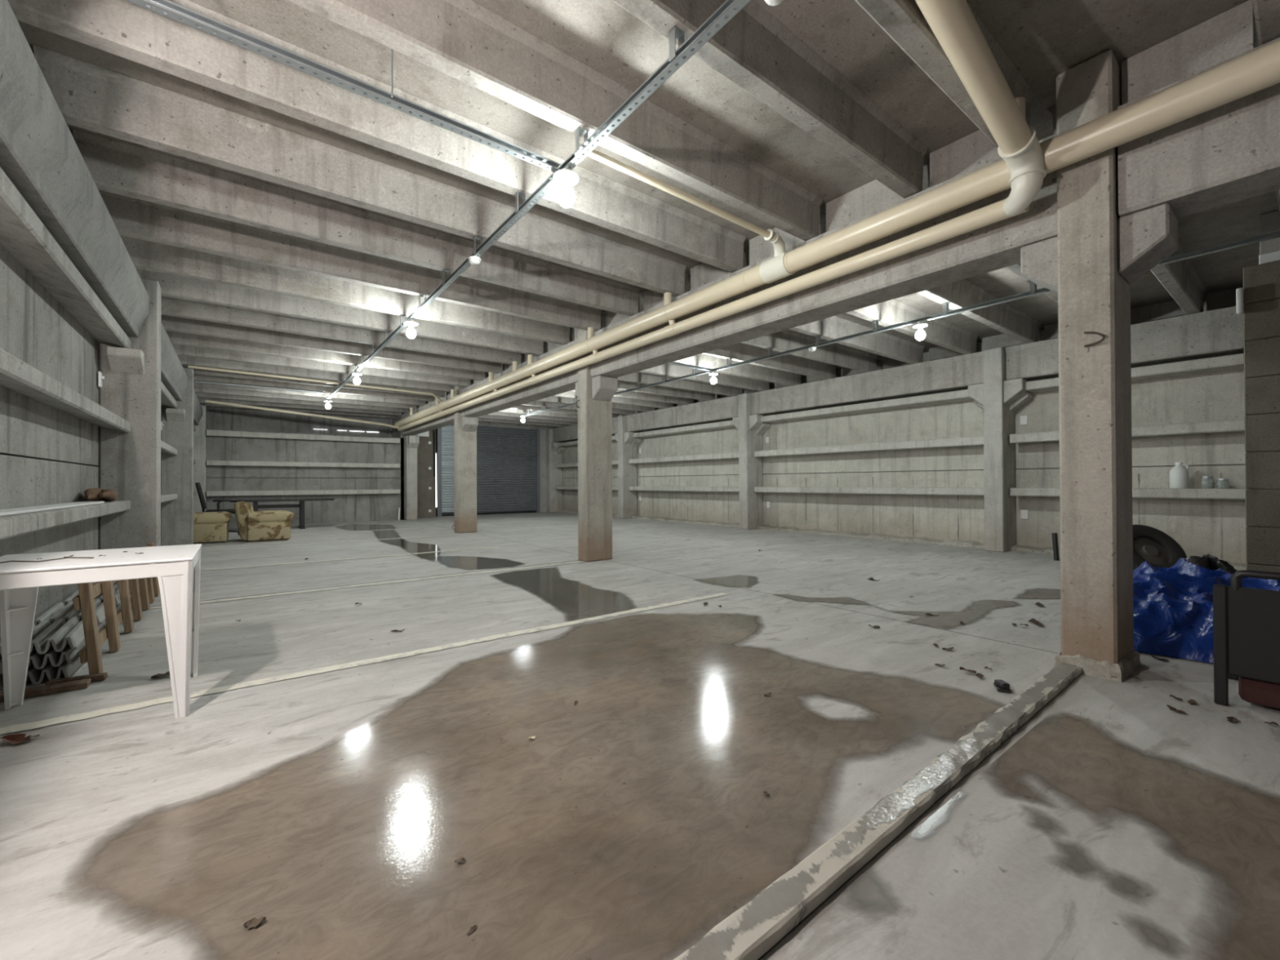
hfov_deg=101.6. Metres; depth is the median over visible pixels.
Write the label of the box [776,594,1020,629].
puddle
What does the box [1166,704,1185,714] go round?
scrap
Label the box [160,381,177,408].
shelf
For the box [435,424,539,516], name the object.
door
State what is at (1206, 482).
glass jar
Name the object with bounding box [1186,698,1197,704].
scrap
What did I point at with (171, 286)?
ceiling beam
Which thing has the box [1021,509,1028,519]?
anchor plate
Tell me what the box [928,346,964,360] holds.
ceiling panel
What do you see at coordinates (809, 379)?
ceiling panel
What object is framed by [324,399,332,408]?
ceiling lamp
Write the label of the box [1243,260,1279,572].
wall partition
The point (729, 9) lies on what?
channel
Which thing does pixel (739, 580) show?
puddle
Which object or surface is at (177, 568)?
plastic table
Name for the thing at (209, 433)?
shelf
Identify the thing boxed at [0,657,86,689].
sheet
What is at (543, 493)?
wall
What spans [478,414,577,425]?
ceiling beam
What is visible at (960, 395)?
shelf
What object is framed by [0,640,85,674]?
sheet
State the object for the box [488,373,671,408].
ceiling beam
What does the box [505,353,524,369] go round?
ceiling panel
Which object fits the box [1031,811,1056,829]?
puddle
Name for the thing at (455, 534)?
joint
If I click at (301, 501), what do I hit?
table
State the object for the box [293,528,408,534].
joint
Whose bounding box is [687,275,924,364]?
ceiling beam
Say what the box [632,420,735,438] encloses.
shelf
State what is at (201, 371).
ceiling beam
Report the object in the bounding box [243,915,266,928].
scrap
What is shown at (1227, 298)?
ceiling panel
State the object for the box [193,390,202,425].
beam
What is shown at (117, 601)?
sheet
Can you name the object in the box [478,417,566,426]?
ceiling beam
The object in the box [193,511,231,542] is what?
armchair
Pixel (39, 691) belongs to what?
board
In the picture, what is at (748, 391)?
ceiling panel
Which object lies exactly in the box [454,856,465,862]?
scrap
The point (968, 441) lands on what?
shelf
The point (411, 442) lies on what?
pilaster
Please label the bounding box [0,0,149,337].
beam
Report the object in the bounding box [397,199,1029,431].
drain pipe
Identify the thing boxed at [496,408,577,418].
ceiling beam
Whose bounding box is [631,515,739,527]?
trim
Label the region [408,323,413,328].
socket
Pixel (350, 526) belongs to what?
puddle
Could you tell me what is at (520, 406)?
ceiling beam
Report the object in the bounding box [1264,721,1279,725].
scrap
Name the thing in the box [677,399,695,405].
ceiling panel
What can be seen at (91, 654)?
frame
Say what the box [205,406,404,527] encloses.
wall
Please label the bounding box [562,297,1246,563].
wall
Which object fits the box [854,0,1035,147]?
ceiling beam
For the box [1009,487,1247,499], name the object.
shelf
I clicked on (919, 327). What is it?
socket
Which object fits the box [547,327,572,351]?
ceiling panel
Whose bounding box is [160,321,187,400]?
beam
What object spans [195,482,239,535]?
office chair
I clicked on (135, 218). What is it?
ceiling beam
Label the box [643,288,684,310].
ceiling panel
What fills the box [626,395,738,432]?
beam
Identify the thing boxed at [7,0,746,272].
ceiling beam
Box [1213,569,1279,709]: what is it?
garden chair
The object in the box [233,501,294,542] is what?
armchair
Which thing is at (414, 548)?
puddle
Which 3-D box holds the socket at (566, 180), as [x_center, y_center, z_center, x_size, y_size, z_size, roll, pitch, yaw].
[-0.443,-1.775,3.131,0.052,0.068,0.052,0,0,-38]
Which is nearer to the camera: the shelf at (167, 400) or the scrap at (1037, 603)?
the scrap at (1037, 603)
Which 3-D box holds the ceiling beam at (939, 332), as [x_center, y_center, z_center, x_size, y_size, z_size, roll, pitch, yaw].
[3.201,-2.141,6.739,5.315,0.298,0.200,0,0,-38]
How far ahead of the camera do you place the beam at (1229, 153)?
2.57 m
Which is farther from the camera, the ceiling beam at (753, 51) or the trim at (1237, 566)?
the trim at (1237, 566)
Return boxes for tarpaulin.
[1133,557,1279,663]
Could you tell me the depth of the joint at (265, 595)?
5.43 m
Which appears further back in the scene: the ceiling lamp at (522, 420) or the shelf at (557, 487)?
the shelf at (557, 487)
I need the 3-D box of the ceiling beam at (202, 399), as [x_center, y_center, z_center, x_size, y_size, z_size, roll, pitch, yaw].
[-8.895,-2.048,13.992,4.650,0.298,0.200,0,0,-38]
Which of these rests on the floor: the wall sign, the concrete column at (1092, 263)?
the concrete column at (1092, 263)
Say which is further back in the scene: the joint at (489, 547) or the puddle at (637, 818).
the joint at (489, 547)
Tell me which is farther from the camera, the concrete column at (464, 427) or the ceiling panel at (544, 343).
the concrete column at (464, 427)
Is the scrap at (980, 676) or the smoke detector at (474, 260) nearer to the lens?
the scrap at (980, 676)
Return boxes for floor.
[0,511,1279,959]
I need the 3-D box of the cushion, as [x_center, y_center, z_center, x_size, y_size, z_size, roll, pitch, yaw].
[-7.383,0.587,9.848,0.192,0.338,0.480,0,0,-39]
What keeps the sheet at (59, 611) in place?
on the sheet at (100, 626)
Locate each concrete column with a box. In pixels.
[452,385,478,533]
[575,314,617,561]
[1020,49,1177,682]
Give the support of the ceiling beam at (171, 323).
attached to the ceiling
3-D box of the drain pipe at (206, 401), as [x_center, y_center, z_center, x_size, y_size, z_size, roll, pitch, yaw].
[-8.384,-1.655,13.355,4.213,0.386,0.136,0,0,-41]
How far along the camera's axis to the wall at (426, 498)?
16.50 m
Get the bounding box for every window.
[313,428,378,432]
[435,459,436,506]
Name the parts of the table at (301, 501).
leg, leg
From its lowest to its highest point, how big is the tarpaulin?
0.464 m
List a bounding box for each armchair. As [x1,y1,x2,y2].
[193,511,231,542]
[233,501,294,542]
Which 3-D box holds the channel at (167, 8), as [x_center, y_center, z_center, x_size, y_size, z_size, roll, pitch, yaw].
[-1.341,-2.077,2.494,2.149,0.444,0.043,0,0,-38]
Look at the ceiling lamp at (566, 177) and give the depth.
3.10 m
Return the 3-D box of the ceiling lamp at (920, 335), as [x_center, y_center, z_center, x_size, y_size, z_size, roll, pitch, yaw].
[3.284,-1.742,6.118,0.156,0.215,0.156,0,0,-38]
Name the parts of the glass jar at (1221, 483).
lid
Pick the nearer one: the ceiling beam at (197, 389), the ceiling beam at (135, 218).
the ceiling beam at (135, 218)
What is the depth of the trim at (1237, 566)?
7.68 m
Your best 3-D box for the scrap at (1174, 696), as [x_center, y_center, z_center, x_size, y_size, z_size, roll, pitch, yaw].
[2.570,1.044,2.504,0.034,0.015,0.034,0,0,5]
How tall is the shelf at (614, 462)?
0.135 m
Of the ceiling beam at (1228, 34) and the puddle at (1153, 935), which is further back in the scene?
the ceiling beam at (1228, 34)
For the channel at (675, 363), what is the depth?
8.48 m
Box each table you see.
[0,543,201,718]
[230,497,333,528]
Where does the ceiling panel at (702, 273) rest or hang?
attached to the ceiling
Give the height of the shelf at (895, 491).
0.122 m
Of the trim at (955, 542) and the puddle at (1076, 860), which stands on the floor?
the puddle at (1076, 860)
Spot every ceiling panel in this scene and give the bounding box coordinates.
[473,372,488,383]
[493,363,505,374]
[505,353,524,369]
[524,341,546,361]
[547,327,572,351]
[573,312,603,340]
[605,295,639,326]
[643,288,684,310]
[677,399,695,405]
[690,262,731,290]
[697,394,717,402]
[721,388,742,398]
[746,382,770,393]
[749,227,805,265]
[775,374,801,388]
[806,375,824,382]
[826,179,903,231]
[842,366,864,376]
[882,356,909,368]
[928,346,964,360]
[929,129,1000,187]
[982,333,1025,351]
[1044,323,1058,340]
[1130,300,1186,324]
[1206,286,1243,311]
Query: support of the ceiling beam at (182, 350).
attached to the ceiling
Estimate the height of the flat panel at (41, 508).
0.014 m
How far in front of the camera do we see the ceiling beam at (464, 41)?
2.84 m
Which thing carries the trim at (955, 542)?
attached to the wall at (1216, 527)
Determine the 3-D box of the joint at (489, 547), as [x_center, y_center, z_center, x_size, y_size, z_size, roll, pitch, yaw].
[-3.932,1.107,7.459,3.950,0.001,0.186,0,0,-38]
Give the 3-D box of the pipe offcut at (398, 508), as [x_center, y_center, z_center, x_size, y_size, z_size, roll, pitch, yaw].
[-6.978,0.990,15.121,0.044,0.368,0.110,0,0,-11]
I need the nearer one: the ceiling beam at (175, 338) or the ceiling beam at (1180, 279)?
the ceiling beam at (1180, 279)
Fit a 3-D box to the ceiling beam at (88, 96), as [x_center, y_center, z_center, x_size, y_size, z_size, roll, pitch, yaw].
[-1.405,-2.138,4.237,4.650,0.298,0.200,0,0,-38]
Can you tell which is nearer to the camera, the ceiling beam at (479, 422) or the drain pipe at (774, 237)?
the drain pipe at (774, 237)
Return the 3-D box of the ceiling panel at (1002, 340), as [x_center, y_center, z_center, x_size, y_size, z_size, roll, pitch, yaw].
[5.733,-2.186,8.167,0.040,0.206,0.660,0,0,-38]
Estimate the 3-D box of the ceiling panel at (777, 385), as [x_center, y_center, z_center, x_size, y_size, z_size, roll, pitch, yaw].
[3.236,-2.156,11.419,0.040,0.206,0.660,0,0,-38]
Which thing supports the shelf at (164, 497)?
attached to the wall at (49, 455)
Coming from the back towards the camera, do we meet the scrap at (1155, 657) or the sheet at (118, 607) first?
the sheet at (118, 607)
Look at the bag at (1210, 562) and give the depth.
4.44 m
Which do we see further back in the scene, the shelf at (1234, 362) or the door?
the door
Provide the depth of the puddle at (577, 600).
4.95 m
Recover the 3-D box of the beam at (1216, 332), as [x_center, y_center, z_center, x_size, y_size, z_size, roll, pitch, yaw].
[7.044,-1.761,6.143,0.425,0.490,4.576,0,0,-38]
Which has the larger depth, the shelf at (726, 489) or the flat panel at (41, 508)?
the shelf at (726, 489)
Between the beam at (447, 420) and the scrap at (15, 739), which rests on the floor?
the scrap at (15, 739)
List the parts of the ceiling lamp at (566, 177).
bulb, plate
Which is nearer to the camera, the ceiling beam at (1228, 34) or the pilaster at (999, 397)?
the ceiling beam at (1228, 34)
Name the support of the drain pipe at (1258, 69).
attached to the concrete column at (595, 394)
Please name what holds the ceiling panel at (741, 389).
attached to the ceiling
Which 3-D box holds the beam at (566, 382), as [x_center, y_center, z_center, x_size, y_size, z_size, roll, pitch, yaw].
[-2.193,-1.655,9.269,0.330,0.580,4.926,0,0,-38]
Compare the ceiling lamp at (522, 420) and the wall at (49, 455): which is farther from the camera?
the ceiling lamp at (522, 420)
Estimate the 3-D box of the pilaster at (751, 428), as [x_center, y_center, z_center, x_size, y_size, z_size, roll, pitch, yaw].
[2.530,-0.417,11.926,0.540,3.060,0.720,0,0,-38]
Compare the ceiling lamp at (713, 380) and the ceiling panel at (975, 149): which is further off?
the ceiling lamp at (713, 380)
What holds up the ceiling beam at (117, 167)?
attached to the ceiling
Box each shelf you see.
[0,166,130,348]
[0,348,130,432]
[0,500,130,539]
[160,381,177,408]
[160,440,177,455]
[160,493,177,502]
[206,430,399,443]
[206,460,399,467]
[206,488,399,496]
[555,459,617,467]
[555,485,617,490]
[557,435,617,447]
[628,452,738,463]
[628,486,738,492]
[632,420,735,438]
[754,435,983,457]
[754,486,984,495]
[760,389,973,423]
[1009,418,1244,443]
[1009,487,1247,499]
[1025,353,1244,393]
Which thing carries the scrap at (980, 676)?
on the floor
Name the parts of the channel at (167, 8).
threaded rod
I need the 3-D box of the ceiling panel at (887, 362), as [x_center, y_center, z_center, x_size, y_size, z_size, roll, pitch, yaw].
[4.735,-2.174,9.468,0.040,0.206,0.660,0,0,-38]
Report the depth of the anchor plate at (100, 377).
4.81 m
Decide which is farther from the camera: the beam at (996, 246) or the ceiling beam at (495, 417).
the ceiling beam at (495, 417)
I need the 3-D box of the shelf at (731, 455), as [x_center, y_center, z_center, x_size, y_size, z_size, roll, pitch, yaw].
[1.164,-0.567,13.885,0.358,0.135,4.460,0,0,-38]
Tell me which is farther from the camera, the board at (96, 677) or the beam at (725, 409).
the beam at (725, 409)
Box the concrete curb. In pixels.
[673,662,1081,959]
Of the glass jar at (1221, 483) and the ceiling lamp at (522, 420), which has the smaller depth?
the glass jar at (1221, 483)
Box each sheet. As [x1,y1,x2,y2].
[0,616,84,654]
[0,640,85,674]
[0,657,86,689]
[34,598,105,626]
[63,584,130,606]
[97,619,106,631]
[115,604,121,612]
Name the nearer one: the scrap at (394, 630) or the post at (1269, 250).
the scrap at (394, 630)
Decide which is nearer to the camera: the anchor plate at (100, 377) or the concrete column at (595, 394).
the anchor plate at (100, 377)
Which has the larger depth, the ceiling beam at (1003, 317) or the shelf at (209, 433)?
the shelf at (209, 433)
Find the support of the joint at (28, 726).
on the floor
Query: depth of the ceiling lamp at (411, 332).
5.92 m
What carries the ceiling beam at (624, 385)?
attached to the ceiling
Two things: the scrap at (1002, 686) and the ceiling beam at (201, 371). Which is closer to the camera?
the scrap at (1002, 686)
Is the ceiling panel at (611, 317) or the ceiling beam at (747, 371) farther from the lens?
the ceiling beam at (747, 371)
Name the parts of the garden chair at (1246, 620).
leg, leg, backrest, rail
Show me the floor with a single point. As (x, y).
(987, 882)
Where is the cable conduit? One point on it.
(433, 429)
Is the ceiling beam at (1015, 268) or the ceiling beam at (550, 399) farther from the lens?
the ceiling beam at (550, 399)
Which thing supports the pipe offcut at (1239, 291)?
attached to the wall partition at (1261, 282)
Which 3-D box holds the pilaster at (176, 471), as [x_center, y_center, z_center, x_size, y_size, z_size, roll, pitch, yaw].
[-7.894,-0.394,8.915,0.405,3.060,0.650,0,0,-38]
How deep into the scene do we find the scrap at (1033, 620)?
3.87 m
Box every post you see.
[1051,533,1059,560]
[1258,209,1279,264]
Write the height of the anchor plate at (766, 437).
0.140 m
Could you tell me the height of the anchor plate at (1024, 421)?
0.140 m
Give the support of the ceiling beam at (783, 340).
attached to the ceiling
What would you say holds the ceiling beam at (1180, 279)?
attached to the ceiling
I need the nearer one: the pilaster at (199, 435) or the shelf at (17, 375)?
the shelf at (17, 375)
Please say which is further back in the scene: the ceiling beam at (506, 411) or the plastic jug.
the ceiling beam at (506, 411)
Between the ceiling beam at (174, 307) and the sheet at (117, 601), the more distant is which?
the ceiling beam at (174, 307)
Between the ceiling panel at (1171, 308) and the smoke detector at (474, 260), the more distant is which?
the ceiling panel at (1171, 308)
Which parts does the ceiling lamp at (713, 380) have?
bulb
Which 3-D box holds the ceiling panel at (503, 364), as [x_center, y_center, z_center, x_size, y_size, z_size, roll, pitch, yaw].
[-2.727,-2.091,9.941,0.060,0.306,0.660,0,0,-38]
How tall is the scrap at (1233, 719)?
0.012 m
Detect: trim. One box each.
[558,509,617,517]
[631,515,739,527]
[756,524,984,548]
[1011,544,1246,569]
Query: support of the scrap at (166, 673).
on the floor
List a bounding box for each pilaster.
[99,277,160,595]
[160,366,193,546]
[193,400,206,512]
[404,434,418,519]
[546,428,565,512]
[614,415,641,518]
[733,392,770,529]
[968,346,1032,552]
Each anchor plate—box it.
[97,371,104,387]
[765,436,768,443]
[766,501,769,507]
[1020,415,1027,425]
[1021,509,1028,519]
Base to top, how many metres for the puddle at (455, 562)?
0.001 m
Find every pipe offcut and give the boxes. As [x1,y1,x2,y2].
[397,507,399,520]
[1235,288,1243,314]
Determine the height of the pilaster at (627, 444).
3.060 m
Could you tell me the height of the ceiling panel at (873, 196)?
0.306 m
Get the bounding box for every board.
[0,678,91,702]
[45,672,107,684]
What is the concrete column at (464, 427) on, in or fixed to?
on the floor
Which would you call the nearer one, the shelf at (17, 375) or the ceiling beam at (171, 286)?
the shelf at (17, 375)
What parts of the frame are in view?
rail, rail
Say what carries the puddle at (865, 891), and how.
on the floor
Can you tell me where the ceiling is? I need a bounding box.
[17,0,1278,376]
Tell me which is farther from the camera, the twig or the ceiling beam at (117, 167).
the ceiling beam at (117, 167)
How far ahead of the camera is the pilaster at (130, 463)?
5.01 m
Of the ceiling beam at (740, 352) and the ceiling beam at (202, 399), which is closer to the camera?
the ceiling beam at (740, 352)
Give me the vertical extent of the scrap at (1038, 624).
0.022 m
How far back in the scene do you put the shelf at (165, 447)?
7.84 m
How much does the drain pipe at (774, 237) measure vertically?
0.175 m
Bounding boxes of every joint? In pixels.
[0,592,727,734]
[149,560,584,608]
[200,533,461,551]
[200,546,498,570]
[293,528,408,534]
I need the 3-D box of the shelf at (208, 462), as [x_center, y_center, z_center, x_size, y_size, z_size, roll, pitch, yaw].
[-8.760,-0.410,13.954,4.340,0.120,0.198,0,0,-38]
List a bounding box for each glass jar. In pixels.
[1200,475,1213,488]
[1216,478,1230,488]
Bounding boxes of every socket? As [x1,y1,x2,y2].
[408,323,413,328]
[561,176,570,186]
[917,325,922,330]
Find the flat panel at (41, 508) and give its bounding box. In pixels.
[0,501,104,515]
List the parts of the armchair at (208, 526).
arm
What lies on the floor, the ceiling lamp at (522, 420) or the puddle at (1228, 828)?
the puddle at (1228, 828)
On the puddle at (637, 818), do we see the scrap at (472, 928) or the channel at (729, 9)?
the scrap at (472, 928)
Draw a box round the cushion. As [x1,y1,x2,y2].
[246,502,253,512]
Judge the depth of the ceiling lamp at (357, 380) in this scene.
8.66 m
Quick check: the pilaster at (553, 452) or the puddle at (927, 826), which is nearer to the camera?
the puddle at (927, 826)
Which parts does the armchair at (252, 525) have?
backrest, arm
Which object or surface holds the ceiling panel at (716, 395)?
attached to the ceiling
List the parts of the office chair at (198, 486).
backrest, arm post, seat, armrest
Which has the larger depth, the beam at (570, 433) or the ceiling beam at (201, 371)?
the beam at (570, 433)
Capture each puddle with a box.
[75,613,1005,959]
[334,524,395,531]
[373,529,439,560]
[435,555,524,569]
[492,567,635,621]
[694,574,757,587]
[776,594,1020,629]
[847,870,893,909]
[913,791,964,838]
[986,713,1279,959]
[1016,588,1060,599]
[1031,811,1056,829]
[1057,843,1098,873]
[1109,875,1142,896]
[1132,920,1173,952]
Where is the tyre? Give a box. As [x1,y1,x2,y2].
[1132,524,1186,570]
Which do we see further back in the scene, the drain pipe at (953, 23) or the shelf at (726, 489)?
the shelf at (726, 489)
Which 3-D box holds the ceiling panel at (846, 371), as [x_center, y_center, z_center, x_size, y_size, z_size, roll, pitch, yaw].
[4.235,-2.168,10.118,0.040,0.206,0.660,0,0,-38]
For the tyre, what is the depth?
5.36 m
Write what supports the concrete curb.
on the floor
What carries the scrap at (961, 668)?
on the floor
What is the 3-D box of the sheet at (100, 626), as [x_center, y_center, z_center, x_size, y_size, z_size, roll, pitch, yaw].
[-3.786,0.973,3.514,0.300,0.072,0.620,0,0,-38]
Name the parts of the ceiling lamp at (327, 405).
bulb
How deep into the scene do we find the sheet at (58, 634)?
2.92 m
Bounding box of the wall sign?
[417,431,429,436]
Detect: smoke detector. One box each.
[468,256,481,265]
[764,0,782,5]
[808,346,816,351]
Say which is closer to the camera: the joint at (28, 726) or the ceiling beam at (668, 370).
the joint at (28, 726)
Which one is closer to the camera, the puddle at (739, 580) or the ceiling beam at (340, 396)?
the puddle at (739, 580)
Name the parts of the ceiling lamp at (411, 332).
bulb, plate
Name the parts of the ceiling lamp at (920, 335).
bulb, plate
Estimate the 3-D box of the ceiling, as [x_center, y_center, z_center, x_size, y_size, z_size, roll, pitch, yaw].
[-0.740,-2.348,8.027,11.200,0.160,22.800,0,0,-38]
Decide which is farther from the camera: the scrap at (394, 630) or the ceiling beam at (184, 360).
the ceiling beam at (184, 360)
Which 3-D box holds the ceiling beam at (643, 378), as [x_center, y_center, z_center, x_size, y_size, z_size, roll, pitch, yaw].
[0.205,-2.105,10.642,5.315,0.298,0.200,0,0,-38]
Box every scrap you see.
[0,733,31,744]
[24,734,39,740]
[151,671,169,679]
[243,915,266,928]
[390,629,404,631]
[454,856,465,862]
[466,924,476,934]
[942,647,953,650]
[960,666,976,673]
[975,672,983,679]
[993,679,1012,693]
[1029,618,1041,623]
[1035,602,1043,607]
[1035,622,1044,626]
[1151,654,1168,661]
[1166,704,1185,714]
[1169,694,1182,700]
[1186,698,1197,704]
[1226,716,1238,722]
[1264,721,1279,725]
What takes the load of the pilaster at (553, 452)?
on the floor
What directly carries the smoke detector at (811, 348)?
attached to the channel at (1033, 291)
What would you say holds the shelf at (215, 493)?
attached to the wall at (353, 507)
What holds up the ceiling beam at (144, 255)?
attached to the ceiling
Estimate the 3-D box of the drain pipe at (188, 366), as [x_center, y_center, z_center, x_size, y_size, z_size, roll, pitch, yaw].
[-5.925,-1.827,10.104,4.264,0.207,0.253,0,0,-41]
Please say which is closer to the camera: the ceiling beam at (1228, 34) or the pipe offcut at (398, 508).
the ceiling beam at (1228, 34)
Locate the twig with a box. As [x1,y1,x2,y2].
[0,556,93,563]
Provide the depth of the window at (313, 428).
15.76 m
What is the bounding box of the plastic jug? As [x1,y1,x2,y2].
[1169,462,1189,488]
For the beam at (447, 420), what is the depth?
13.14 m
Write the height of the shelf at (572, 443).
0.135 m
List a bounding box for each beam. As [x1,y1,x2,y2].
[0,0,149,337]
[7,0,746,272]
[32,44,686,297]
[72,128,639,316]
[99,190,601,331]
[120,235,569,345]
[136,268,543,355]
[160,296,520,364]
[160,314,502,373]
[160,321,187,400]
[165,330,484,380]
[172,343,470,386]
[177,355,453,391]
[182,364,444,397]
[193,373,435,401]
[193,380,425,405]
[193,386,416,409]
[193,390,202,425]
[195,392,408,413]
[197,397,401,415]
[205,402,395,418]
[288,0,822,240]
[400,394,453,435]
[460,339,577,417]
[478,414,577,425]
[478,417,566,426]
[478,421,555,428]
[486,412,577,422]
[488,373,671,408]
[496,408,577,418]
[508,404,618,417]
[522,400,635,414]
[524,359,715,400]
[536,395,652,412]
[546,351,740,395]
[552,417,617,442]
[571,389,692,404]
[590,133,1057,377]
[612,0,928,198]
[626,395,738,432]
[637,364,768,391]
[643,296,878,372]
[675,354,800,386]
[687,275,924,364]
[700,342,836,379]
[743,247,978,355]
[750,351,983,416]
[818,212,1041,343]
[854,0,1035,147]
[922,163,1057,302]
[1005,304,1244,381]
[1046,104,1206,315]
[1117,37,1279,218]
[1121,0,1253,105]
[1252,0,1279,45]
[1253,15,1279,210]
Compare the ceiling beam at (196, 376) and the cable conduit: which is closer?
the ceiling beam at (196, 376)
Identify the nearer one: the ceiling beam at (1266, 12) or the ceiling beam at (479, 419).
the ceiling beam at (1266, 12)
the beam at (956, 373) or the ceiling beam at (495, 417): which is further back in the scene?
the ceiling beam at (495, 417)
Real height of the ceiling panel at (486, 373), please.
0.306 m
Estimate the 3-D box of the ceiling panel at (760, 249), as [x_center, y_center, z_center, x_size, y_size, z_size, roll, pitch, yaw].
[1.268,-2.139,4.738,0.060,0.306,0.660,0,0,-38]
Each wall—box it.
[0,243,99,656]
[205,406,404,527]
[392,415,559,512]
[417,429,435,517]
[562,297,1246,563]
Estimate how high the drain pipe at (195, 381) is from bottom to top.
0.050 m
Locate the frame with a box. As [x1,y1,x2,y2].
[72,542,159,674]
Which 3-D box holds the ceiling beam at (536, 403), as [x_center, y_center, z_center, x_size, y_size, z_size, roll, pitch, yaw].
[-2.292,-2.075,13.893,5.315,0.298,0.200,0,0,-38]
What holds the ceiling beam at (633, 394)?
attached to the ceiling
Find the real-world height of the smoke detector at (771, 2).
0.050 m
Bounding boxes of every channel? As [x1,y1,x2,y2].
[125,0,560,173]
[325,0,751,399]
[524,230,1279,416]
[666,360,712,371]
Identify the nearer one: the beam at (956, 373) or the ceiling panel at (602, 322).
the ceiling panel at (602, 322)
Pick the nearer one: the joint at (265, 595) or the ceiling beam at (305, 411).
the joint at (265, 595)
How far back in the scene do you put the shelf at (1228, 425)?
6.52 m
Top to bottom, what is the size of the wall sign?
0.220 m
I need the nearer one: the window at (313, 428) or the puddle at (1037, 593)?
the puddle at (1037, 593)
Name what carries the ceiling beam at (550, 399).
attached to the ceiling
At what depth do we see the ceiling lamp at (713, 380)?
8.75 m
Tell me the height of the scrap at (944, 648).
0.019 m
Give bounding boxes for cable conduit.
[432,429,435,475]
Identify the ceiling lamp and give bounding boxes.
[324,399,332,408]
[351,371,362,384]
[404,319,418,338]
[520,414,525,422]
[553,168,579,207]
[709,371,718,384]
[912,321,928,340]
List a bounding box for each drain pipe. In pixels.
[187,364,442,402]
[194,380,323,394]
[204,399,399,428]
[394,39,1279,426]
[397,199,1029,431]
[579,143,786,257]
[915,0,1046,216]
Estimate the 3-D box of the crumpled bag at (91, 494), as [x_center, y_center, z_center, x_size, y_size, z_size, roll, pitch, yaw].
[-4.607,0.127,4.485,0.170,0.119,0.838,0,0,-38]
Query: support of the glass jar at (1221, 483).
on the shelf at (1176, 493)
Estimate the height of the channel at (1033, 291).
0.145 m
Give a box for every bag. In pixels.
[84,488,117,502]
[1185,554,1237,573]
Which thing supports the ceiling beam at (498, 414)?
attached to the ceiling
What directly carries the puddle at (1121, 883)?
on the floor
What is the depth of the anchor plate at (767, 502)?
11.85 m
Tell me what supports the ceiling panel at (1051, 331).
attached to the ceiling
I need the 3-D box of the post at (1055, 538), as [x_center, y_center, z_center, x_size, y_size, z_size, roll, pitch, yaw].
[5.544,0.890,6.966,0.060,0.368,0.107,0,0,16]
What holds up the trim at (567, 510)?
attached to the wall at (1216, 527)
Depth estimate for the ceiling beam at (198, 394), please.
13.08 m
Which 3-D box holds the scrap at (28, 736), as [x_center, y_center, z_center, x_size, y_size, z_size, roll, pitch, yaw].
[-2.510,1.060,2.156,0.033,0.011,0.032,0,0,-18]
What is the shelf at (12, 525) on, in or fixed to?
attached to the wall at (49, 455)
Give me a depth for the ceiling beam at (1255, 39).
2.75 m
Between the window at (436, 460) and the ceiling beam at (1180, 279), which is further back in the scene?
the window at (436, 460)
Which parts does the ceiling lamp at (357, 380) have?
bulb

